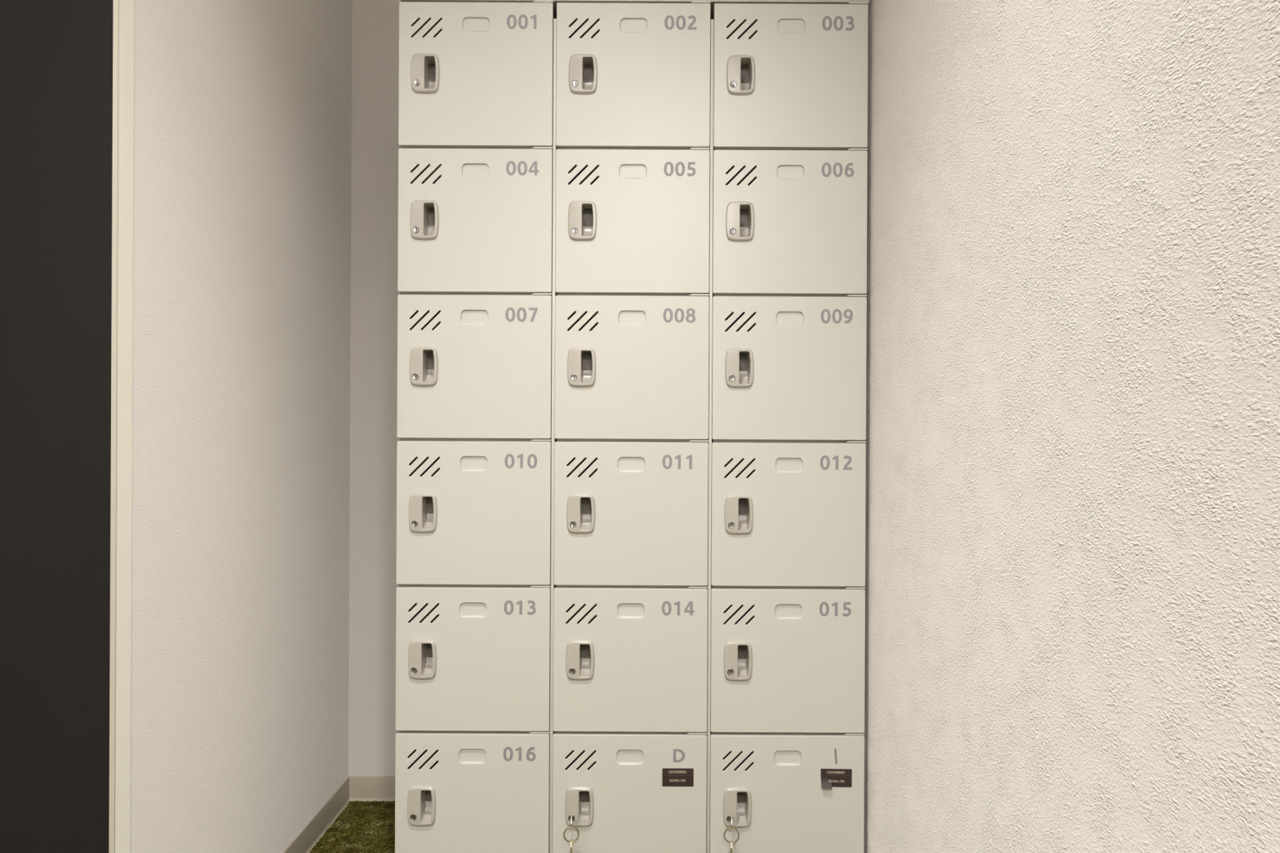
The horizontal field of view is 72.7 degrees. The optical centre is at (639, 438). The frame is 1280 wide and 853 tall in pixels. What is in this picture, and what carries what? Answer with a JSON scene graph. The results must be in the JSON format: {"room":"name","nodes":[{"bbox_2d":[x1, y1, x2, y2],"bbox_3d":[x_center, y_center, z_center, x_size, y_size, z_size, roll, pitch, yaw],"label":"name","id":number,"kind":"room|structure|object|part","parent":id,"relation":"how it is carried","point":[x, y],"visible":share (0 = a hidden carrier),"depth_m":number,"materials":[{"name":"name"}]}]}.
{"room":"locker room","nodes":[
{"label":"locker room","id":0,"kind":"room"},
{"bbox_2d":[0,0,113,852],"bbox_3d":[-1.666,-0.345,1.227,1.864,2.500,0.036,0,0,0],"label":"wall","id":1,"kind":"structure","parent":0,"point":[56,55],"depth_m":1.21,"materials":[{"name":"black paint"}]},
{"bbox_2d":[108,0,119,852],"bbox_3d":[-0.730,-0.341,1.209,0.007,2.500,0.002,0,0,0],"label":"trim","id":2,"kind":"structure","parent":1,"relation":"attached to","point":[116,2],"depth_m":1.21,"materials":[{"name":"beige"}]},
{"bbox_2d":[129,0,351,852],"bbox_3d":[-0.777,-0.341,1.716,0.100,2.500,0.939,0,0,0],"label":"wall","id":3,"kind":"structure","parent":0,"point":[242,108],"depth_m":1.58,"materials":[{"name":"white paint"}]},
{"bbox_2d":[115,0,134,852],"bbox_3d":[-0.730,-0.341,1.228,0.007,2.500,0.035,0,0,0],"label":"trim","id":4,"kind":"structure","parent":3,"relation":"attached to","point":[126,130],"depth_m":1.23,"materials":[{"name":"white paint"}]},
{"bbox_2d":[282,776,350,852],"bbox_3d":[-0.729,0.879,1.716,0.008,0.060,0.937,0,0,0],"label":"baseboard","id":5,"kind":"structure","parent":3,"relation":"attached to","point":[308,837],"depth_m":1.99,"materials":[{"name":"beige plastic"}]},
{"bbox_2d":[310,801,395,852],"bbox_3d":[-1.084,0.933,-0.080,3.242,0.050,4.730,0,0,0],"label":"floor","id":6,"kind":"structure","parent":0,"point":[348,806],"depth_m":2.02,"materials":[{"name":"green carpet"}]},
{"bbox_2d":[310,800,395,852],"bbox_3d":[-0.590,0.908,1.682,0.273,0.005,0.991,0,0,0],"label":"carpet","id":7,"kind":"object","parent":6,"relation":"on","point":[382,806],"visible":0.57,"depth_m":2.01,"materials":[{"name":"green carpet"}]},
{"bbox_2d":[397,0,869,852],"bbox_3d":[-0.015,0.019,1.907,0.896,1.788,0.497,0,0,0],"label":"frame","id":8,"kind":"object","parent":6,"relation":"on","point":[554,294],"visible":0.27,"depth_m":1.66,"materials":[{"name":"beige paint"}]},
{"bbox_3d":[-0.312,-0.555,1.677,0.290,0.010,0.015,0,0,0],"label":"shelf rail","id":9,"kind":"part","parent":8,"relation":"part of","materials":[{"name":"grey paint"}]},
{"bbox_2d":[395,729,550,852],"bbox_3d":[-0.320,0.698,1.900,0.294,0.277,0.502,0,0,0],"label":"locker","id":10,"kind":"object","parent":8,"relation":"in","point":[456,792],"visible":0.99,"depth_m":1.66,"materials":[{"name":"beige metal"}]},
{"bbox_3d":[-0.416,0.700,1.667,0.054,0.076,0.034,0,0,0],"label":"handle plate","id":11,"kind":"part","parent":10,"relation":"part of","materials":[{"name":"beige plastic"}]},
{"bbox_2d":[395,584,551,731],"bbox_3d":[-0.319,0.419,1.900,0.294,0.277,0.502,0,0,0],"label":"locker","id":12,"kind":"object","parent":8,"relation":"in","point":[468,659],"visible":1,"depth_m":1.66,"materials":[{"name":"white metal"}]},
{"bbox_3d":[-0.414,0.421,1.667,0.054,0.076,0.034,0,0,0],"label":"handle plate","id":13,"kind":"part","parent":12,"relation":"part of","materials":[{"name":"beige plastic"}]},
{"bbox_2d":[395,439,551,585],"bbox_3d":[-0.317,0.140,1.900,0.294,0.277,0.502,0,0,0],"label":"locker","id":14,"kind":"object","parent":8,"relation":"in","point":[468,513],"visible":1,"depth_m":1.66,"materials":[{"name":"beige metal"}]},
{"bbox_3d":[-0.413,0.142,1.667,0.054,0.076,0.034,0,0,0],"label":"handle plate","id":15,"kind":"part","parent":14,"relation":"part of","materials":[{"name":"beige plastic"}]},
{"bbox_2d":[396,293,551,438],"bbox_3d":[-0.316,-0.139,1.900,0.294,0.277,0.502,0,0,0],"label":"locker","id":16,"kind":"object","parent":8,"relation":"in","point":[469,366],"visible":1,"depth_m":1.66,"materials":[{"name":"beige metal"}]},
{"bbox_3d":[-0.411,-0.137,1.667,0.054,0.076,0.034,0,0,0],"label":"handle plate","id":17,"kind":"part","parent":16,"relation":"part of","materials":[{"name":"beige plastic"}]},
{"bbox_3d":[-0.318,0.560,1.677,0.290,0.010,0.015,0,0,0],"label":"shelf rail","id":18,"kind":"part","parent":8,"relation":"part of","materials":[{"name":"beige metal"}]},
{"bbox_2d":[397,146,552,293],"bbox_3d":[-0.314,-0.418,1.900,0.294,0.277,0.502,0,0,0],"label":"locker","id":19,"kind":"object","parent":8,"relation":"in","point":[471,220],"visible":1,"depth_m":1.66,"materials":[{"name":"white metal"}]},
{"bbox_3d":[-0.410,-0.416,1.667,0.054,0.076,0.034,0,0,0],"label":"handle plate","id":20,"kind":"part","parent":19,"relation":"part of","materials":[{"name":"beige plastic"}]},
{"bbox_3d":[-0.317,0.282,1.677,0.290,0.010,0.015,0,0,0],"label":"shelf rail","id":21,"kind":"part","parent":8,"relation":"part of","materials":[{"name":"white metal"}]},
{"bbox_2d":[398,0,554,147],"bbox_3d":[-0.313,-0.697,1.900,0.294,0.277,0.502,0,0,0],"label":"locker","id":22,"kind":"object","parent":8,"relation":"in","point":[471,74],"visible":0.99,"depth_m":1.66,"materials":[{"name":"white metal"}]},
{"bbox_3d":[-0.409,-0.695,1.667,0.054,0.076,0.034,0,0,0],"label":"handle plate","id":23,"kind":"part","parent":22,"relation":"part of","materials":[{"name":"beige plastic"}]},
{"bbox_3d":[-0.315,0.003,1.677,0.290,0.010,0.015,0,0,0],"label":"shelf rail","id":24,"kind":"part","parent":8,"relation":"part of","materials":[{"name":"beige metal"}]},
{"bbox_3d":[-0.314,-0.276,1.677,0.290,0.010,0.015,0,0,0],"label":"shelf rail","id":25,"kind":"part","parent":8,"relation":"part of","materials":[{"name":"beige metal"}]},
{"bbox_3d":[-0.166,0.020,1.857,0.006,1.643,0.397,0,0,0],"label":"post","id":26,"kind":"part","parent":8,"relation":"part of","materials":[{"name":"beige metal"}]},
{"bbox_3d":[-0.018,0.562,1.677,0.290,0.010,0.015,0,0,0],"label":"shelf rail","id":27,"kind":"part","parent":8,"relation":"part of","materials":[{"name":"beige metal"}]},
{"bbox_3d":[-0.016,0.283,1.677,0.290,0.010,0.015,0,0,0],"label":"shelf rail","id":28,"kind":"part","parent":8,"relation":"part of","materials":[{"name":"white metal"}]},
{"bbox_3d":[-0.014,-0.275,1.677,0.290,0.010,0.015,0,0,0],"label":"shelf rail","id":29,"kind":"part","parent":8,"relation":"part of","materials":[{"name":"beige metal"}]},
{"bbox_3d":[-0.012,-0.554,1.677,0.290,0.010,0.015,0,0,0],"label":"shelf rail","id":30,"kind":"part","parent":8,"relation":"part of","materials":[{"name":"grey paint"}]},
{"bbox_2d":[552,732,706,852],"bbox_3d":[-0.019,0.700,1.900,0.294,0.277,0.502,0,0,0],"label":"locker","id":31,"kind":"object","parent":8,"relation":"in","point":[622,792],"visible":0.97,"depth_m":1.66,"materials":[{"name":"beige metal"}]},
{"bbox_2d":[563,815,578,852],"bbox_3d":[-0.126,0.756,1.639,0.026,0.093,0.035,0,0,24],"label":"ring","id":32,"kind":"object","parent":31,"relation":"hanging from","point":[571,827],"visible":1,"depth_m":1.63,"materials":[{"name":"silver metal"}]},
{"bbox_3d":[-0.115,0.701,1.667,0.054,0.076,0.034,0,0,0],"label":"handle plate","id":33,"kind":"part","parent":31,"relation":"part of","materials":[{"name":"beige plastic"}]},
{"bbox_2d":[552,586,707,732],"bbox_3d":[-0.018,0.420,1.900,0.294,0.277,0.502,0,0,0],"label":"locker","id":34,"kind":"object","parent":8,"relation":"in","point":[626,660],"visible":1,"depth_m":1.66,"materials":[{"name":"white metal"}]},
{"bbox_3d":[-0.114,0.422,1.667,0.054,0.076,0.034,0,0,0],"label":"handle plate","id":35,"kind":"part","parent":34,"relation":"part of","materials":[{"name":"beige plastic"}]},
{"bbox_2d":[553,440,708,586],"bbox_3d":[-0.017,0.141,1.900,0.294,0.277,0.502,0,0,0],"label":"locker","id":36,"kind":"object","parent":8,"relation":"in","point":[626,513],"visible":1,"depth_m":1.66,"materials":[{"name":"white metal"}]},
{"bbox_3d":[-0.113,0.143,1.667,0.054,0.076,0.034,0,0,0],"label":"handle plate","id":37,"kind":"part","parent":36,"relation":"part of","materials":[{"name":"beige plastic"}]},
{"bbox_2d":[554,293,709,439],"bbox_3d":[-0.015,-0.137,1.900,0.294,0.277,0.502,0,0,0],"label":"locker","id":38,"kind":"object","parent":8,"relation":"in","point":[627,366],"visible":1,"depth_m":1.66,"materials":[{"name":"beige metal"}]},
{"bbox_3d":[-0.111,-0.136,1.667,0.054,0.076,0.034,0,0,0],"label":"handle plate","id":39,"kind":"part","parent":38,"relation":"part of","materials":[{"name":"beige plastic"}]},
{"bbox_3d":[-0.015,0.004,1.677,0.290,0.010,0.015,0,0,0],"label":"shelf rail","id":40,"kind":"part","parent":8,"relation":"part of","materials":[{"name":"beige metal"}]},
{"bbox_2d":[555,147,710,293],"bbox_3d":[-0.014,-0.416,1.900,0.294,0.277,0.502,0,0,0],"label":"locker","id":41,"kind":"object","parent":8,"relation":"in","point":[628,221],"visible":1,"depth_m":1.66,"materials":[{"name":"white metal"}]},
{"bbox_3d":[-0.110,-0.415,1.667,0.054,0.076,0.034,0,0,0],"label":"handle plate","id":42,"kind":"part","parent":41,"relation":"part of","materials":[{"name":"beige plastic"}]},
{"bbox_2d":[555,0,711,148],"bbox_3d":[-0.013,-0.695,1.900,0.294,0.277,0.502,0,0,0],"label":"locker","id":43,"kind":"object","parent":8,"relation":"in","point":[628,75],"visible":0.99,"depth_m":1.66,"materials":[{"name":"white metal"}]},
{"bbox_3d":[-0.108,-0.694,1.667,0.054,0.076,0.034,0,0,0],"label":"handle plate","id":44,"kind":"part","parent":43,"relation":"part of","materials":[{"name":"beige plastic"}]},
{"bbox_3d":[-0.010,-0.855,1.907,0.896,0.040,0.497,0,0,0],"label":"panel","id":45,"kind":"part","parent":8,"relation":"part of","materials":[{"name":"beige paint"}]},
{"bbox_3d":[0.134,0.021,1.857,0.006,1.643,0.397,0,0,0],"label":"post","id":46,"kind":"part","parent":8,"relation":"part of","materials":[{"name":"beige metal"}]},
{"bbox_3d":[0.282,0.564,1.677,0.290,0.010,0.015,0,0,0],"label":"shelf rail","id":47,"kind":"part","parent":8,"relation":"part of","materials":[{"name":"beige metal"}]},
{"bbox_3d":[0.284,0.285,1.677,0.290,0.010,0.015,0,0,0],"label":"shelf rail","id":48,"kind":"part","parent":8,"relation":"part of","materials":[{"name":"white metal"}]},
{"bbox_3d":[0.288,-0.552,1.677,0.290,0.010,0.015,0,0,0],"label":"shelf rail","id":49,"kind":"part","parent":8,"relation":"part of","materials":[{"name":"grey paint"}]},
{"bbox_3d":[0.287,-0.273,1.677,0.290,0.010,0.015,0,0,0],"label":"shelf rail","id":50,"kind":"part","parent":8,"relation":"part of","materials":[{"name":"beige metal"}]},
{"bbox_2d":[709,730,864,852],"bbox_3d":[0.281,0.701,1.899,0.294,0.277,0.504,0,0,0],"label":"locker","id":51,"kind":"object","parent":8,"relation":"in","point":[782,793],"visible":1,"depth_m":1.66,"materials":[{"name":"beige metal"}]},
{"bbox_2d":[724,816,739,852],"bbox_3d":[0.169,0.758,1.639,0.026,0.093,0.034,0,0,-25],"label":"ring","id":52,"kind":"object","parent":51,"relation":"hanging from","point":[731,828],"visible":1,"depth_m":1.63,"materials":[{"name":"silver metal"}]},
{"bbox_3d":[0.185,0.703,1.667,0.054,0.076,0.034,0,0,0],"label":"handle plate","id":53,"kind":"part","parent":51,"relation":"part of","materials":[{"name":"beige plastic"}]},
{"bbox_2d":[710,584,865,733],"bbox_3d":[0.282,0.422,1.900,0.294,0.277,0.502,0,0,0],"label":"locker","id":54,"kind":"object","parent":8,"relation":"in","point":[784,660],"visible":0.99,"depth_m":1.66,"materials":[{"name":"white metal"}]},
{"bbox_3d":[0.186,0.424,1.667,0.054,0.076,0.034,0,0,0],"label":"handle plate","id":55,"kind":"part","parent":54,"relation":"part of","materials":[{"name":"beige plastic"}]},
{"bbox_3d":[0.285,0.006,1.677,0.290,0.010,0.015,0,0,0],"label":"shelf rail","id":56,"kind":"part","parent":8,"relation":"part of","materials":[{"name":"beige metal"}]},
{"bbox_2d":[711,440,866,586],"bbox_3d":[0.283,0.143,1.900,0.294,0.277,0.502,0,0,0],"label":"locker","id":57,"kind":"object","parent":8,"relation":"in","point":[783,514],"visible":1,"depth_m":1.66,"materials":[{"name":"white metal"}]},
{"bbox_3d":[0.188,0.145,1.667,0.054,0.076,0.034,0,0,0],"label":"handle plate","id":58,"kind":"part","parent":57,"relation":"part of","materials":[{"name":"beige plastic"}]},
{"bbox_2d":[711,294,866,439],"bbox_3d":[0.285,-0.136,1.900,0.294,0.277,0.502,0,0,0],"label":"locker","id":59,"kind":"object","parent":8,"relation":"in","point":[784,367],"visible":1,"depth_m":1.66,"materials":[{"name":"beige metal"}]},
{"bbox_3d":[0.189,-0.134,1.667,0.054,0.076,0.034,0,0,0],"label":"handle plate","id":60,"kind":"part","parent":59,"relation":"part of","materials":[{"name":"beige plastic"}]},
{"bbox_2d":[712,148,867,297],"bbox_3d":[0.286,-0.415,1.900,0.294,0.277,0.502,0,0,0],"label":"locker","id":61,"kind":"object","parent":8,"relation":"in","point":[785,222],"visible":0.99,"depth_m":1.66,"materials":[{"name":"beige metal"}]},
{"bbox_3d":[0.191,-0.413,1.667,0.054,0.076,0.034,0,0,0],"label":"handle plate","id":62,"kind":"part","parent":61,"relation":"part of","materials":[{"name":"beige plastic"}]},
{"bbox_2d":[713,1,868,150],"bbox_3d":[0.288,-0.694,1.900,0.294,0.277,0.502,0,0,0],"label":"locker","id":63,"kind":"object","parent":8,"relation":"in","point":[787,76],"visible":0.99,"depth_m":1.66,"materials":[{"name":"white metal"}]},
{"bbox_3d":[0.192,-0.692,1.667,0.054,0.076,0.034,0,0,0],"label":"handle plate","id":64,"kind":"part","parent":63,"relation":"part of","materials":[{"name":"beige plastic"}]},
{"bbox_2d":[348,0,400,776],"bbox_3d":[-0.192,-0.338,2.235,1.271,2.500,0.100,0,0,0],"label":"wall","id":65,"kind":"structure","parent":0,"point":[375,146],"depth_m":2.19,"materials":[{"name":"beige paint"}]},
{"bbox_2d":[349,776,395,801],"bbox_3d":[-0.148,0.882,2.181,1.171,0.060,0.008,0,0,0],"label":"baseboard","id":66,"kind":"structure","parent":65,"relation":"attached to","point":[363,788],"depth_m":2.18,"materials":[{"name":"beige plastic"}]},
{"bbox_2d":[862,0,1279,852],"bbox_3d":[0.494,-0.335,-0.030,0.100,2.500,4.630,0,0,0],"label":"wall","id":67,"kind":"structure","parent":0,"point":[1072,586],"depth_m":0.89,"materials":[{"name":"white paint"}]}
]}

